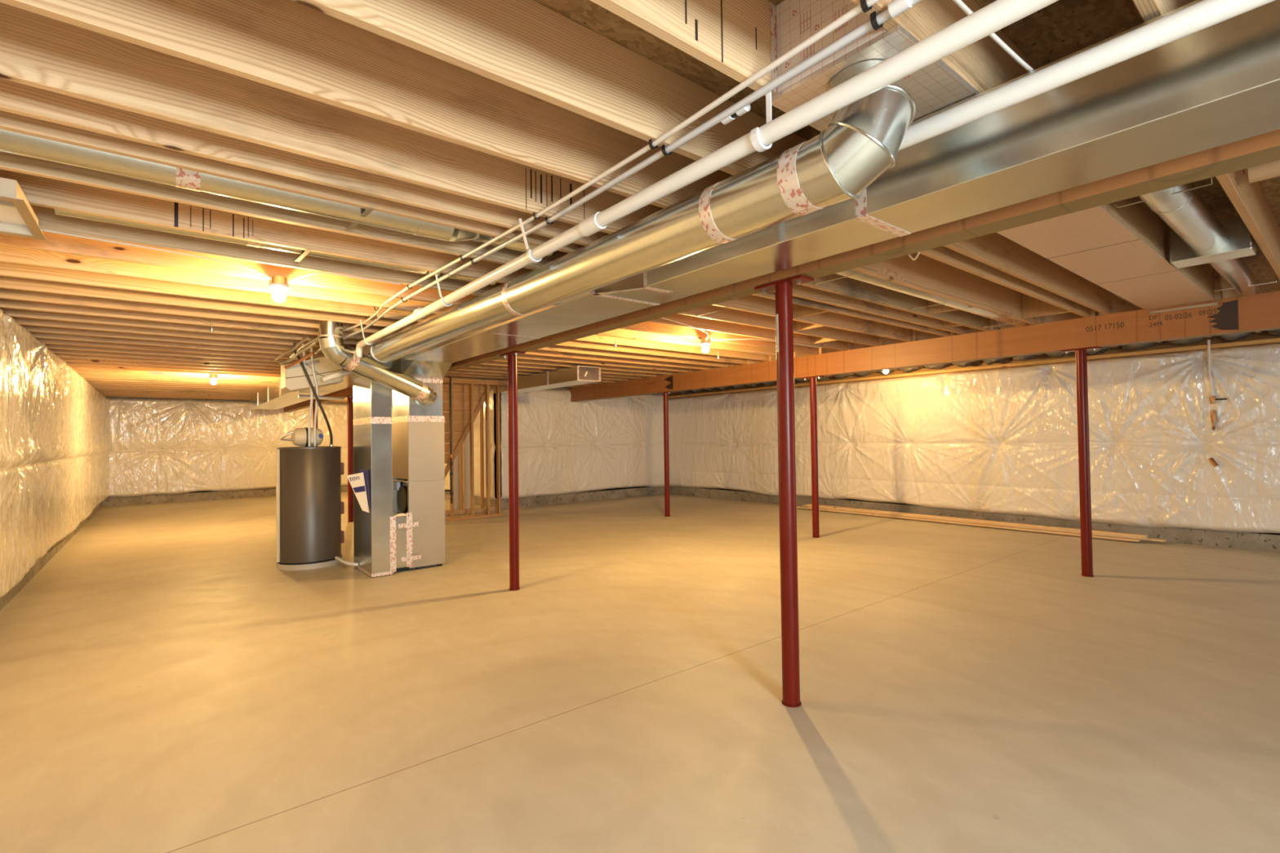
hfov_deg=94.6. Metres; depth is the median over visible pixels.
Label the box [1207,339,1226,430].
pipe
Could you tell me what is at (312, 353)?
copper line
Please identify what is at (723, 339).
electrical cable
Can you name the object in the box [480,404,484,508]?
stud
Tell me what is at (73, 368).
joist
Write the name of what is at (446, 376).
joist
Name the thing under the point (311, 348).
pipe
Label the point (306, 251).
hanger
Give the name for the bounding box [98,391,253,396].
joist
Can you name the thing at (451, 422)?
gas pipe
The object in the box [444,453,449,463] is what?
board
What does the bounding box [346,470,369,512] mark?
packet
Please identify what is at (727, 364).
joist
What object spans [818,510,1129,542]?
trim board
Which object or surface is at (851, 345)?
joist
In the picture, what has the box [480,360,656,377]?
joist
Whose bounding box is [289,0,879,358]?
tubing
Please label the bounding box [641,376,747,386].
joist
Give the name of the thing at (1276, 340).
trim
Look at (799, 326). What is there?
board
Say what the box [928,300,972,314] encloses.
board
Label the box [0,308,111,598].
blanket
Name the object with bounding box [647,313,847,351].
joist
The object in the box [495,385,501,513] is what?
stud
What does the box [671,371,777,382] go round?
joist
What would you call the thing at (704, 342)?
ceiling light
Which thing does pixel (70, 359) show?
joist
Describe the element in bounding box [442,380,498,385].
plate
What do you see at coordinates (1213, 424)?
outlet
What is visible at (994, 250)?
joist
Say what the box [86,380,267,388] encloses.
joist
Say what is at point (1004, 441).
blanket
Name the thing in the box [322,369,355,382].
pvc pipe
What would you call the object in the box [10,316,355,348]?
joist
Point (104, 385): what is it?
joist
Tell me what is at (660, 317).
electrical cable
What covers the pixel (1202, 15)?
pvc pipe
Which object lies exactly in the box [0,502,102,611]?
wall
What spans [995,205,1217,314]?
board
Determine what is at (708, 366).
joist
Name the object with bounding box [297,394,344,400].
pvc pipe
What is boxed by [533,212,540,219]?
clip
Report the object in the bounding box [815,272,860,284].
hanger
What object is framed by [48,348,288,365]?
joist
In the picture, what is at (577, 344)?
joist
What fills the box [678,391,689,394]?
insulation batt
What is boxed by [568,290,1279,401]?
support beam
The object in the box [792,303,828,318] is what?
board
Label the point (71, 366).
joist
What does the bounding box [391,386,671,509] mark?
wall
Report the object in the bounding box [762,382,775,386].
insulation batt
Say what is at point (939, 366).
insulation batt
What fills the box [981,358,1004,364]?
insulation batt
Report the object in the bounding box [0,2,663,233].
joist
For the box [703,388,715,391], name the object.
insulation batt
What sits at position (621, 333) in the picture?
joist
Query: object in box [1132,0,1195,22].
joist
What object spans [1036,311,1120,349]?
joist
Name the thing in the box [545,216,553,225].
clip
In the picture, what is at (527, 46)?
joist
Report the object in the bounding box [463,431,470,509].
stud
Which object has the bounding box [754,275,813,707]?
steel column
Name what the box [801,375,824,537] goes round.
steel column
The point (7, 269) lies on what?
joist
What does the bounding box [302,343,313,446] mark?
pipe
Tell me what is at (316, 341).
copper line
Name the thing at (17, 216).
boot
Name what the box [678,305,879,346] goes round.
joist
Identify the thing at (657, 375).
joist
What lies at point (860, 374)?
insulation batt
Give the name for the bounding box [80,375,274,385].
joist
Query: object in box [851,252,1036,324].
joist
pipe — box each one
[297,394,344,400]
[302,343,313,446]
[310,346,318,446]
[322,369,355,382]
[334,555,358,566]
[355,0,1058,357]
[444,377,453,503]
[897,0,1275,151]
[1207,339,1226,430]
[1248,160,1279,182]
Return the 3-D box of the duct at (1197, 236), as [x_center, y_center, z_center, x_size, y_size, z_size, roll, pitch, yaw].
[3.306,-1.143,3.469,4.220,0.210,0.360,0,-1,-39]
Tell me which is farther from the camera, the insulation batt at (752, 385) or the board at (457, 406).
the insulation batt at (752, 385)
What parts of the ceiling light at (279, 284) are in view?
light bulb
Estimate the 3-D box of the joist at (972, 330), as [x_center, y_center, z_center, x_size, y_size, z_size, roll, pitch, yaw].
[4.675,-1.158,7.592,3.010,0.286,0.038,0,-1,-39]
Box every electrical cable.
[40,228,271,279]
[288,271,400,284]
[660,317,708,339]
[710,338,822,348]
[908,251,919,260]
[952,0,1033,71]
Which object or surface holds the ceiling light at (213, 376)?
attached to the joist at (71, 366)
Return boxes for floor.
[0,491,1279,852]
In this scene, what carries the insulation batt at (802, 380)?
on the wall at (1264, 542)
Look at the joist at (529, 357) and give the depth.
8.81 m
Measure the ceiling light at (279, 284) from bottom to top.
0.166 m
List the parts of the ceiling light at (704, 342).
light bulb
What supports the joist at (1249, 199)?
attached to the ceiling
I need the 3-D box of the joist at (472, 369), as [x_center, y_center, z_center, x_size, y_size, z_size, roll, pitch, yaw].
[-1.917,-1.021,9.963,4.530,0.286,0.038,0,-1,-39]
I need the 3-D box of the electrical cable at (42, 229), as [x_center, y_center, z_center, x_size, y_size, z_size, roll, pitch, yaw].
[-2.839,-0.985,3.187,0.156,0.026,1.594,-2,-1,37]
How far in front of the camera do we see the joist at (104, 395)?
13.97 m
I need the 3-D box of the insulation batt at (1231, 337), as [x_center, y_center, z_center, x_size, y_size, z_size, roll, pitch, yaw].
[6.949,-1.138,6.916,0.310,0.287,0.346,0,-1,-39]
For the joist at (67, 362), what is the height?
0.286 m
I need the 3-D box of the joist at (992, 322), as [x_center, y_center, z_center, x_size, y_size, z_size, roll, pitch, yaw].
[4.933,-1.168,7.273,3.010,0.286,0.038,0,-1,-39]
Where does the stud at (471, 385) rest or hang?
on the plate at (492, 514)
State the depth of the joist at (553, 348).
8.10 m
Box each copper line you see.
[274,335,311,360]
[279,339,318,364]
[284,351,315,368]
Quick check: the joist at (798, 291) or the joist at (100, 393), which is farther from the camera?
the joist at (100, 393)
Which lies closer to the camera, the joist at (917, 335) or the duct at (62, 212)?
the duct at (62, 212)
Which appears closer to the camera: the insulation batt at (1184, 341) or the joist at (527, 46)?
the joist at (527, 46)
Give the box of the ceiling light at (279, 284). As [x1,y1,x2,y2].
[268,275,288,302]
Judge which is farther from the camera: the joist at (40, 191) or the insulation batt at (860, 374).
the insulation batt at (860, 374)
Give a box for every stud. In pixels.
[448,382,453,518]
[458,401,462,509]
[462,391,466,502]
[463,431,470,509]
[469,383,474,516]
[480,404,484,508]
[484,384,489,515]
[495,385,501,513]
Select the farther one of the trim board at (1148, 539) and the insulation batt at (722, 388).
the insulation batt at (722, 388)
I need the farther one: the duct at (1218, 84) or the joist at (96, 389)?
the joist at (96, 389)
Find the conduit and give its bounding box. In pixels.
[293,342,333,444]
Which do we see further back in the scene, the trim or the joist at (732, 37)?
the trim
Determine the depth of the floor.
3.19 m
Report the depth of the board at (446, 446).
10.62 m
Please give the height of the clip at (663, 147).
0.034 m
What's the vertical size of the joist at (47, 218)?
0.286 m
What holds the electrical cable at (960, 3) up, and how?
attached to the duct at (1218, 84)
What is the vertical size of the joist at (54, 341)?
0.286 m
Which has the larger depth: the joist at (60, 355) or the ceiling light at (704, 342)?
the joist at (60, 355)
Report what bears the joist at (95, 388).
attached to the ceiling
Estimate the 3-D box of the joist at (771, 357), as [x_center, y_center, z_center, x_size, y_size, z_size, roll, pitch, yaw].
[3.069,-1.097,9.582,3.010,0.286,0.038,0,-1,-39]
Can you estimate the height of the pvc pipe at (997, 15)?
0.163 m
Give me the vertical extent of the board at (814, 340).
0.276 m
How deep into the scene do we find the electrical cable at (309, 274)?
3.89 m
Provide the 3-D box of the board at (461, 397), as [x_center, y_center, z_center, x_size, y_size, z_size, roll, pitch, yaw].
[-3.497,-0.540,10.641,1.524,0.181,0.030,0,-1,-39]
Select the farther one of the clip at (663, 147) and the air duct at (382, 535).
the air duct at (382, 535)
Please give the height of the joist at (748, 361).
0.286 m
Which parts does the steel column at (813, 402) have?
plate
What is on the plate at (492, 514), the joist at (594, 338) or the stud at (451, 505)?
the stud at (451, 505)
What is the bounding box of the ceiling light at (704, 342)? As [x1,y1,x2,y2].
[700,337,711,352]
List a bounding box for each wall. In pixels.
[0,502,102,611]
[102,396,347,506]
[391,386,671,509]
[669,342,1279,553]
[671,330,1279,395]
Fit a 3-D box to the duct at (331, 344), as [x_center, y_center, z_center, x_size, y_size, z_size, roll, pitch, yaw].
[-2.556,-0.593,5.902,0.292,0.708,1.298,-1,-1,27]
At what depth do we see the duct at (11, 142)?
2.52 m
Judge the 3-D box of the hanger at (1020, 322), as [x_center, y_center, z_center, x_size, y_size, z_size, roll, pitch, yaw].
[3.665,-1.044,5.993,0.036,0.037,0.376,0,-1,-39]
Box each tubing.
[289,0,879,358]
[315,0,921,354]
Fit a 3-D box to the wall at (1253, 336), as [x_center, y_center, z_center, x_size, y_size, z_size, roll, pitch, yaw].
[5.259,-1.088,9.312,0.040,0.376,14.630,0,-1,-39]
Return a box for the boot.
[0,177,46,239]
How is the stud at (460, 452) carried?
on the floor
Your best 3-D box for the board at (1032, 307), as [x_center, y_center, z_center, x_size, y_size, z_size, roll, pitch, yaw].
[3.853,-1.191,5.609,0.038,0.276,0.390,0,-1,-39]
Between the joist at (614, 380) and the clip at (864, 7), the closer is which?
the clip at (864, 7)
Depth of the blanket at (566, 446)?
13.00 m
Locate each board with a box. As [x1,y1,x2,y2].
[442,382,484,392]
[442,391,483,402]
[442,401,478,412]
[442,412,469,422]
[444,422,467,432]
[444,432,462,443]
[444,443,457,453]
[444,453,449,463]
[769,0,979,131]
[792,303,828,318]
[794,320,824,331]
[796,506,1140,542]
[802,505,1148,539]
[806,503,1147,537]
[808,506,1166,542]
[810,335,836,344]
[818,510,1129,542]
[926,320,961,330]
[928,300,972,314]
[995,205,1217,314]
[1021,293,1071,319]
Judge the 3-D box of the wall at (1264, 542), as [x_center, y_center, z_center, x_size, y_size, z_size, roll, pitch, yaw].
[5.216,0.300,9.235,0.200,2.400,14.630,0,-1,-39]
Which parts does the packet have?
blue panel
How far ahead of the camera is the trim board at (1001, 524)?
8.72 m
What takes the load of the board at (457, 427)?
attached to the stair stringer
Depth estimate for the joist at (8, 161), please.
2.80 m
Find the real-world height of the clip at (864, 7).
0.030 m
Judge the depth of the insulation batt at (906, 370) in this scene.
9.87 m
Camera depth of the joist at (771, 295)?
5.45 m
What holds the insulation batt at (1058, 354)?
on the wall at (1264, 542)
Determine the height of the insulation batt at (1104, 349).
0.292 m
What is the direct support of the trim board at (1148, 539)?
on the trim board at (799, 507)
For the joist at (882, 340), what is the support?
attached to the ceiling
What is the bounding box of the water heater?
[275,443,344,570]
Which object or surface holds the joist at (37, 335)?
attached to the ceiling
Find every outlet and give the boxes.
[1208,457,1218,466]
[1212,422,1215,430]
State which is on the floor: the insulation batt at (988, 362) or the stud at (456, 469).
the stud at (456, 469)
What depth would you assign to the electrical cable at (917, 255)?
3.52 m
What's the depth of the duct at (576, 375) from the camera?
9.40 m
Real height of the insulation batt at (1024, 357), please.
0.275 m
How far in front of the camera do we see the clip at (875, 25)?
1.54 m
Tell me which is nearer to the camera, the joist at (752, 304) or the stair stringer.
the joist at (752, 304)
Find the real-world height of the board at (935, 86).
0.299 m
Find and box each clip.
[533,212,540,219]
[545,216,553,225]
[648,138,657,149]
[661,144,671,156]
[860,0,871,12]
[870,10,883,30]
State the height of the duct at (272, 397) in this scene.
0.300 m
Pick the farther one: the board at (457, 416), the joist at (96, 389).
the joist at (96, 389)
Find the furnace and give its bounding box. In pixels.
[391,377,444,569]
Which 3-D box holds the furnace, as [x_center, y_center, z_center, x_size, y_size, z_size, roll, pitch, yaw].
[-2.511,0.517,6.683,0.399,2.078,0.625,0,-1,-39]
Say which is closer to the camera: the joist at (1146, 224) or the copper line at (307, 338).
the joist at (1146, 224)
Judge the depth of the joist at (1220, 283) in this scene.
5.02 m
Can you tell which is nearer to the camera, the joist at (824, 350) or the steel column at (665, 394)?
the joist at (824, 350)
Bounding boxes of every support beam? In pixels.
[284,128,1279,412]
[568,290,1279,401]
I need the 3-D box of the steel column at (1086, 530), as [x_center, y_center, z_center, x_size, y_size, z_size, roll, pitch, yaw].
[4.308,0.344,5.730,0.110,2.198,0.300,0,-1,-39]
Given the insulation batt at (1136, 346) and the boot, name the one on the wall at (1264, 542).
the insulation batt at (1136, 346)
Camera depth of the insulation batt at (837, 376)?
10.85 m
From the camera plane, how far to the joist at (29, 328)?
6.22 m
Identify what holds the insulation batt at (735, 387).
on the wall at (1264, 542)
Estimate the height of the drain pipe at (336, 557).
0.066 m
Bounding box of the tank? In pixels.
[280,427,323,446]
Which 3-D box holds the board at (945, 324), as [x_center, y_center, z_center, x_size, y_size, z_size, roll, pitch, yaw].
[3.193,-1.171,6.188,0.038,0.276,0.360,0,-1,-39]
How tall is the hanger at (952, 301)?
0.037 m
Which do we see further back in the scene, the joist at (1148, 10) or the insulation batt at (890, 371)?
the insulation batt at (890, 371)
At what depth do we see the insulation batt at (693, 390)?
13.79 m
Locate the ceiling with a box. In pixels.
[533,0,1279,310]
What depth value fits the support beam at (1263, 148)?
2.33 m
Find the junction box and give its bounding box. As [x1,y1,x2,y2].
[150,370,163,374]
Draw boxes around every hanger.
[294,248,311,262]
[348,207,373,228]
[360,320,373,345]
[435,273,453,306]
[518,217,542,262]
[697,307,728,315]
[750,91,772,151]
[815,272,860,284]
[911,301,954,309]
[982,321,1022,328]
[1114,177,1213,208]
[1211,277,1276,291]
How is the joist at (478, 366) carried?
attached to the ceiling
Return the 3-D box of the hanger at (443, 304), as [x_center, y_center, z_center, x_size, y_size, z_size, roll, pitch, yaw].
[-1.281,-0.895,3.862,0.100,0.224,0.061,0,-1,-39]
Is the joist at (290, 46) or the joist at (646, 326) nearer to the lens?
the joist at (290, 46)
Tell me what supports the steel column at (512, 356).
on the floor
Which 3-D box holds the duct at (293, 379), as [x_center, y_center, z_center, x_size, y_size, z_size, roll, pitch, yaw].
[-3.719,-0.615,6.702,0.572,0.460,0.372,0,-1,-39]
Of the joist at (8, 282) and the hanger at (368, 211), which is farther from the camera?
the joist at (8, 282)
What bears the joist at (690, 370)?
attached to the ceiling
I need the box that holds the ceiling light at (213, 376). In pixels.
[208,373,217,384]
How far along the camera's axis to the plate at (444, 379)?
10.55 m
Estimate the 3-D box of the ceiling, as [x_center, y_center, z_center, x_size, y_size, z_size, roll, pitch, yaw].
[-1.333,-1.215,8.571,11.230,0.030,21.750,0,-1,-39]
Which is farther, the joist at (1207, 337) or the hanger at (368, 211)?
the joist at (1207, 337)
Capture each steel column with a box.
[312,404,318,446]
[344,395,353,522]
[499,351,524,591]
[657,391,673,516]
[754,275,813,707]
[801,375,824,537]
[1061,346,1101,577]
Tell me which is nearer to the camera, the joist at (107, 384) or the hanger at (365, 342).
the hanger at (365, 342)
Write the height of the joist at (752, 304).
0.286 m
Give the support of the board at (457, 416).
attached to the stair stringer
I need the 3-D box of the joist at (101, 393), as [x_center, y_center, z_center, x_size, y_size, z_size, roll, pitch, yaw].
[-10.348,-0.826,13.991,3.650,0.286,0.038,0,-1,-39]
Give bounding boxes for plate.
[442,377,498,382]
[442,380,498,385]
[444,513,502,521]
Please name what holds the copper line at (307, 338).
attached to the duct at (293, 379)
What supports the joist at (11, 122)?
attached to the ceiling
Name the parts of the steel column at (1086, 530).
plate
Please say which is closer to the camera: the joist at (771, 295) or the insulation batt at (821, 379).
the joist at (771, 295)
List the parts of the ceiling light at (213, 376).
light bulb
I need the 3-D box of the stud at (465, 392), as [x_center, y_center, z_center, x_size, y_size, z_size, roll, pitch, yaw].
[-3.552,0.434,11.961,0.038,2.480,0.089,0,-1,-39]
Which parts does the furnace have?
deck plate, door panel, panel, panel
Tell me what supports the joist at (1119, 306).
attached to the ceiling
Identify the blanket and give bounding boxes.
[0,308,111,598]
[107,398,347,497]
[391,386,497,500]
[499,388,664,499]
[668,342,1279,535]
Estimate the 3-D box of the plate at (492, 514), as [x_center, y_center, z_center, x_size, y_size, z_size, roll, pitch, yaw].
[-3.285,1.619,10.314,1.850,0.038,0.089,0,-1,-39]
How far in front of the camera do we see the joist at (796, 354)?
8.39 m
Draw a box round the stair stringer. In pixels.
[444,385,493,478]
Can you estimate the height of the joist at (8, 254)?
0.286 m
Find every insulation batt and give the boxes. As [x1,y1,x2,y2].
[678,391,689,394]
[691,389,702,392]
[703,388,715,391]
[716,386,729,391]
[731,385,744,389]
[746,383,759,387]
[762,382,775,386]
[795,378,809,382]
[816,376,829,381]
[833,373,850,378]
[853,372,871,376]
[875,369,893,375]
[898,367,919,373]
[924,364,945,369]
[952,360,973,367]
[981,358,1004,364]
[1011,354,1037,360]
[1044,351,1070,357]
[1086,346,1111,355]
[1121,342,1155,350]
[1164,337,1205,345]
[1215,332,1252,342]
[1266,328,1279,336]
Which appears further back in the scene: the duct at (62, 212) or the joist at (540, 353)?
the joist at (540, 353)
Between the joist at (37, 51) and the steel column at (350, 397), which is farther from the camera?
the steel column at (350, 397)
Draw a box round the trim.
[668,337,1279,398]
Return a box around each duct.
[0,128,556,257]
[53,208,495,284]
[248,348,355,409]
[280,355,342,392]
[318,320,436,404]
[352,339,421,577]
[371,59,915,361]
[391,0,1279,379]
[493,365,600,394]
[1137,182,1261,296]
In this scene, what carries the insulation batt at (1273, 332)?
on the wall at (1264, 542)
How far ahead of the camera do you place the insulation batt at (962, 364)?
9.20 m
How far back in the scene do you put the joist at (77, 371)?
9.62 m
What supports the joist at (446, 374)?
attached to the ceiling
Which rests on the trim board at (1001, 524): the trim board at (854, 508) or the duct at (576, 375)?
the trim board at (854, 508)
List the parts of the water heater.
tank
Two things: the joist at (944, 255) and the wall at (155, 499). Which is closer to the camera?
the joist at (944, 255)
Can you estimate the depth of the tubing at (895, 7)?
2.00 m
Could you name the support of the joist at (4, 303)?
attached to the ceiling
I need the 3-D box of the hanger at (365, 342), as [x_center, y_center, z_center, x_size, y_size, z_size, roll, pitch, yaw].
[-2.468,-0.849,5.333,0.100,0.226,0.061,0,-1,-39]
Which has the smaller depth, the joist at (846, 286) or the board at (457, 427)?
the joist at (846, 286)
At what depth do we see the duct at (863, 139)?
2.05 m
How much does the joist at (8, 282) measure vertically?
0.286 m
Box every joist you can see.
[0,0,733,208]
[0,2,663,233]
[0,78,609,245]
[0,110,583,253]
[0,151,568,269]
[0,168,533,283]
[0,231,476,305]
[0,244,454,314]
[0,261,435,322]
[0,275,417,328]
[0,288,402,335]
[0,298,387,339]
[0,307,362,345]
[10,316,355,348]
[20,324,322,352]
[29,331,324,356]
[30,204,503,295]
[35,337,317,359]
[44,343,297,362]
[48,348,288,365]
[53,352,280,368]
[59,357,280,372]
[64,360,280,374]
[66,364,280,377]
[71,367,280,379]
[75,370,280,382]
[77,373,277,383]
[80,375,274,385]
[84,377,271,386]
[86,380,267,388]
[88,382,265,390]
[91,384,262,391]
[93,386,259,392]
[94,387,257,394]
[96,389,254,395]
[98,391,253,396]
[100,392,250,397]
[101,393,248,399]
[103,395,248,399]
[291,0,807,175]
[444,375,590,386]
[445,373,601,384]
[446,369,613,382]
[457,367,627,381]
[467,364,641,378]
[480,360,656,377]
[492,357,671,374]
[506,354,688,372]
[523,349,706,369]
[537,345,725,367]
[554,340,746,364]
[573,334,768,361]
[590,0,777,96]
[595,328,776,356]
[613,380,717,388]
[619,321,818,354]
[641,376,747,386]
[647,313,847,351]
[656,373,763,384]
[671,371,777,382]
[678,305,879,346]
[688,368,796,381]
[706,365,817,379]
[711,294,912,342]
[725,362,835,377]
[746,359,855,375]
[752,291,950,336]
[768,355,878,373]
[773,284,970,334]
[793,351,902,370]
[799,273,989,331]
[818,346,925,368]
[847,342,954,365]
[850,0,1035,93]
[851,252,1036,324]
[878,336,982,362]
[911,328,1013,359]
[919,245,1090,317]
[942,232,1113,314]
[950,327,1046,356]
[989,318,1075,352]
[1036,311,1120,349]
[1089,296,1164,344]
[1102,195,1214,298]
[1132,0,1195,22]
[1205,336,1213,339]
[1213,268,1262,334]
[1215,168,1279,279]
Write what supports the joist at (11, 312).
attached to the ceiling
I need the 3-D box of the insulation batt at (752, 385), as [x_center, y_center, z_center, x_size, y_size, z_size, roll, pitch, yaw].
[2.395,-0.972,12.574,0.336,0.280,0.380,0,-1,-39]
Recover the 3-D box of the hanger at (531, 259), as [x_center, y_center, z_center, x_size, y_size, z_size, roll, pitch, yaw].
[-0.546,-0.926,2.953,0.100,0.217,0.061,0,-1,-39]
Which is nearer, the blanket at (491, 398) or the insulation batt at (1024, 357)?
the insulation batt at (1024, 357)
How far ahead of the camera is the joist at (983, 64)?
1.84 m
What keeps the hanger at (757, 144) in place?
hanging from the joist at (732, 37)
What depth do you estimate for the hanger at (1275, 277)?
4.49 m
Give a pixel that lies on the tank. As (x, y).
(300, 435)
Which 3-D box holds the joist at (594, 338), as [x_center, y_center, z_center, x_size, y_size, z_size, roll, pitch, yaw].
[0.212,-1.102,7.326,4.530,0.286,0.038,0,-1,-39]
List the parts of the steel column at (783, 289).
plate, plate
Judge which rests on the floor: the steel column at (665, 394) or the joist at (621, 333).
the steel column at (665, 394)
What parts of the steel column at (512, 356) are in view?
plate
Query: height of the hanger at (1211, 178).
0.037 m
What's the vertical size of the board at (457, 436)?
0.181 m
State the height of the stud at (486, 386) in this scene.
2.367 m
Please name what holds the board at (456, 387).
attached to the stair stringer
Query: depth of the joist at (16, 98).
2.32 m
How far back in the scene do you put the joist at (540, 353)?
8.44 m
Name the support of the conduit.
on the water heater
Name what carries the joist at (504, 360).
attached to the ceiling
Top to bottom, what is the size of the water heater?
1.375 m
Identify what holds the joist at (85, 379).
attached to the ceiling
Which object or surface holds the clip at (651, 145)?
attached to the tubing at (856, 10)
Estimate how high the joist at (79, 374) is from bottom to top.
0.286 m
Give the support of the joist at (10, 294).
attached to the ceiling
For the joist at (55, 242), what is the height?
0.286 m
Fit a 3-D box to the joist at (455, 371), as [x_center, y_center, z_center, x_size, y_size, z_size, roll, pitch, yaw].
[-2.183,-1.011,10.293,4.530,0.286,0.038,0,-1,-39]
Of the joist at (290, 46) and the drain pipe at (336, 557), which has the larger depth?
the drain pipe at (336, 557)
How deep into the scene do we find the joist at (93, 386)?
11.96 m
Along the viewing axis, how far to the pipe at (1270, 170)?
2.59 m
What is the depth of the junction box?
8.84 m
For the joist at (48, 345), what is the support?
attached to the ceiling
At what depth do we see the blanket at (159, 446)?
14.47 m
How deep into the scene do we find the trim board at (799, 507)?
8.71 m
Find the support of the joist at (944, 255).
attached to the ceiling
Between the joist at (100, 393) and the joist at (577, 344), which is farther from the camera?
the joist at (100, 393)

